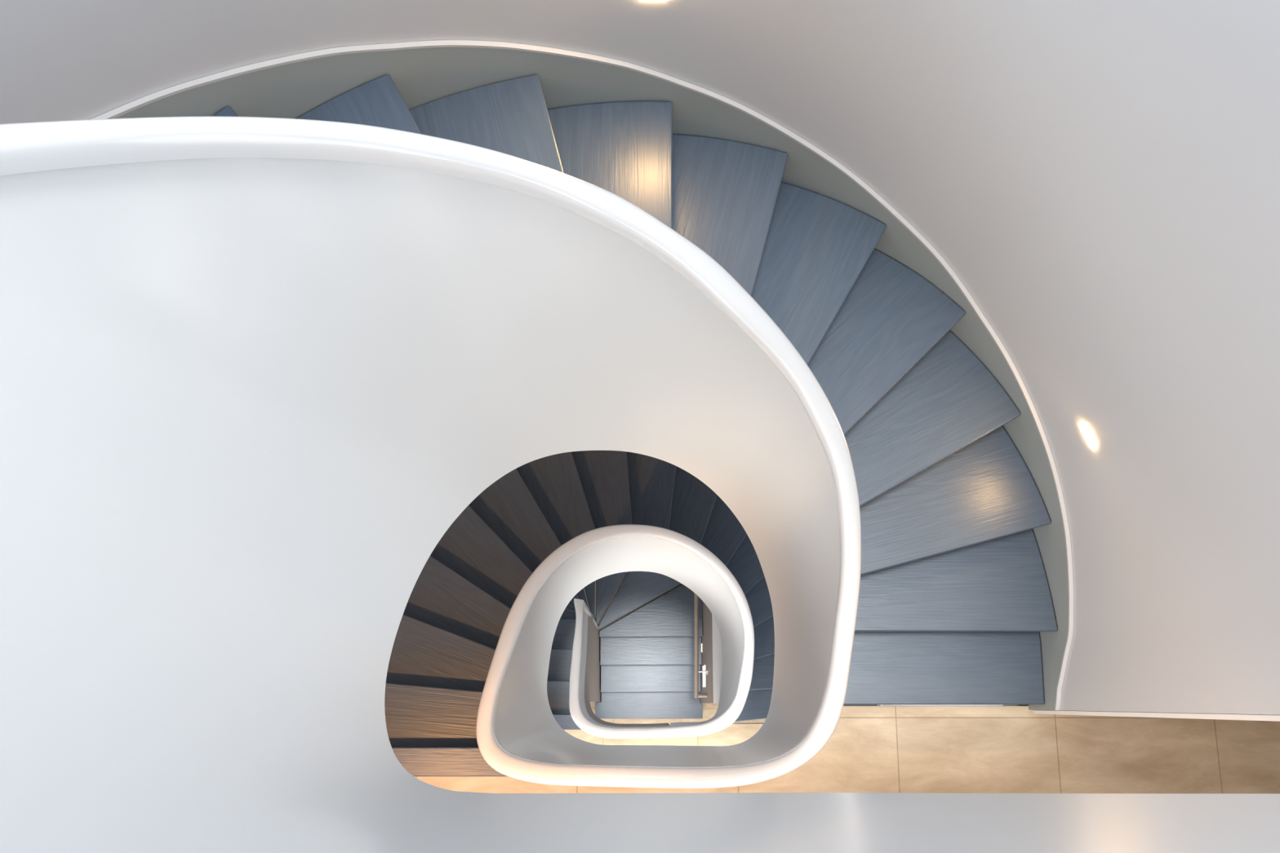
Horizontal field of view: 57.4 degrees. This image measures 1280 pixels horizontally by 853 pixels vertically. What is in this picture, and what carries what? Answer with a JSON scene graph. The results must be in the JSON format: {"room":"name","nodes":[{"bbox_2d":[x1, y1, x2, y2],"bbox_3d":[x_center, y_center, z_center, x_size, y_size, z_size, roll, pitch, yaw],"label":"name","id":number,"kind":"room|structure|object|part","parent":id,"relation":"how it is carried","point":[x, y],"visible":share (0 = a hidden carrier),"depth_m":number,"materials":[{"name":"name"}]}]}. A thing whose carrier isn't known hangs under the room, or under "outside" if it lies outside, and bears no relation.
{"room":"spiral stairwell","nodes":[
{"label":"spiral stairwell","id":0,"kind":"room"},
{"bbox_2d":[589,621,600,702],"bbox_3d":[-0.368,1.841,9.063,0.055,2.602,0.570,0,77,0],"label":"wall","id":1,"kind":"structure","parent":0,"point":[595,674],"depth_m":8.96,"materials":[{"name":"beige paint"}]},
{"bbox_2d":[0,0,1279,715],"bbox_3d":[0.021,0.323,4.609,3.180,11.970,2.093,0,77,0],"label":"wall","id":2,"kind":"structure","parent":0,"point":[1100,179],"depth_m":2.80,"materials":[{"name":"paint"}]},
{"bbox_2d":[637,0,668,0],"bbox_3d":[0.031,-1.032,2.757,0.074,0.095,0.005,0,77,0],"label":"wall light","id":3,"kind":"object","parent":2,"relation":"attached to","point":[637,0],"visible":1,"depth_m":2.80,"materials":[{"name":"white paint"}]},
{"bbox_2d":[1078,422,1097,448],"bbox_3d":[1.334,0.027,3.484,0.005,0.053,0.076,-23,78,-5],"label":"wall light","id":4,"kind":"object","parent":2,"relation":"attached to","point":[1083,427],"visible":1,"depth_m":3.48,"materials":[{"name":"white paint"}]},
{"bbox_2d":[564,724,763,746],"bbox_3d":[0.717,2.477,7.139,4.266,0.023,1.490,0,77,0],"label":"floor","id":5,"kind":"structure","parent":0,"point":[735,734],"depth_m":7.25,"materials":[{"name":"beige tile"}]},
{"bbox_2d":[384,450,882,776],"bbox_3d":[0.021,0.719,6.042,2.874,3.291,1.902,0,77,0],"label":"flight","id":6,"kind":"object","parent":5,"relation":"on","point":[456,611],"visible":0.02,"depth_m":5.27,"materials":[{"name":"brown wood"}]},
{"bbox_2d":[576,573,765,724],"bbox_3d":[0.646,2.365,10.335,4.408,0.114,3.477,0,77,0],"label":"floor","id":7,"kind":"structure","parent":0,"point":[709,710],"depth_m":10.23,"materials":[{"name":"beige tile"}]},
{"bbox_2d":[546,571,702,729],"bbox_3d":[-0.255,1.595,8.896,1.585,3.041,1.309,0,77,0],"label":"flight","id":8,"kind":"object","parent":7,"relation":"on","point":[646,655],"visible":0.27,"depth_m":9.72,"materials":[{"name":"blue wood"}]},
{"bbox_2d":[0,115,1279,852],"bbox_3d":[0.915,0.992,5.424,3.784,10.076,1.141,0,77,0],"label":"balustrade","id":9,"kind":"object","parent":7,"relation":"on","point":[255,372],"visible":1,"depth_m":1.73,"materials":[{"name":"paint"}]},
{"bbox_3d":[0.850,0.602,3.822,3.638,6.778,1.091,0,77,0],"label":"handrail","id":10,"kind":"part","parent":9,"relation":"part of","materials":[{"name":"paint"}]},
{"bbox_3d":[-0.369,1.474,8.817,0.058,3.249,0.032,0,77,0],"label":"newel post","id":11,"kind":"part","parent":9,"relation":"part of","materials":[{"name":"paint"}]},
{"bbox_2d":[700,601,713,703],"bbox_3d":[0.574,1.646,9.416,0.106,2.005,1.130,0,77,0],"label":"panel","id":12,"kind":"object","parent":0,"point":[707,638],"visible":0.34,"depth_m":9.04,"materials":[{"name":"beige paint"}]},
{"bbox_2d":[693,592,707,698],"bbox_3d":[0.466,1.644,8.963,0.112,0.450,0.856,0,77,0],"label":"wall handrail","id":13,"kind":"object","parent":12,"relation":"attached to","point":[696,695],"visible":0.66,"depth_m":8.97,"materials":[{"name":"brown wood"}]},
{"bbox_3d":[0.431,1.644,8.963,0.037,0.450,0.856,-1,77,0],"label":"rail","id":14,"kind":"part","parent":13,"relation":"part of","materials":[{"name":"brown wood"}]},
{"bbox_2d":[702,664,705,688],"bbox_3d":[0.518,2.021,9.460,0.007,0.315,0.179,0,77,0],"label":"wall light","id":15,"kind":"object","parent":12,"relation":"attached to","point":[704,666],"visible":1,"depth_m":9.40,"materials":[{"name":"silver metal"}]},
{"bbox_2d":[711,614,722,703],"bbox_3d":[0.574,1.224,7.622,0.106,1.682,1.130,0,77,0],"label":"wall","id":16,"kind":"structure","parent":0,"point":[717,643],"depth_m":7.98,"materials":[{"name":"white paint"}]},
{"bbox_2d":[732,723,763,724],"bbox_3d":[0.717,2.519,7.315,4.266,0.337,1.490,0,77,0],"label":"ceiling","id":17,"kind":"structure","parent":0,"point":[732,723],"depth_m":7.39,"materials":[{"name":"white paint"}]},
{"bbox_2d":[413,706,1279,794],"bbox_3d":[0.717,1.773,4.181,4.266,0.023,1.505,0,77,0],"label":"floor","id":18,"kind":"structure","parent":0,"point":[882,749],"depth_m":4.30,"materials":[{"name":"beige tile"}]},
{"bbox_2d":[90,40,1073,710],"bbox_3d":[0.021,0.022,3.083,2.874,3.291,1.902,0,77,0],"label":"flight","id":19,"kind":"object","parent":18,"relation":"on","point":[966,596],"visible":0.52,"depth_m":3.63,"materials":[{"name":"blue wood"}]},
{"bbox_3d":[2.218,1.004,4.448,1.264,11.970,0.144,0,77,0],"label":"wall","id":20,"kind":"structure","parent":0,"visible":0},
{"bbox_2d":[1032,710,1279,721],"bbox_3d":[1.545,0.756,3.052,0.179,2.641,0.014,0,77,0],"label":"trim","id":21,"kind":"structure","parent":20,"relation":"attached to","point":[1137,714],"depth_m":3.22,"materials":[{"name":"white paint"}]}
]}

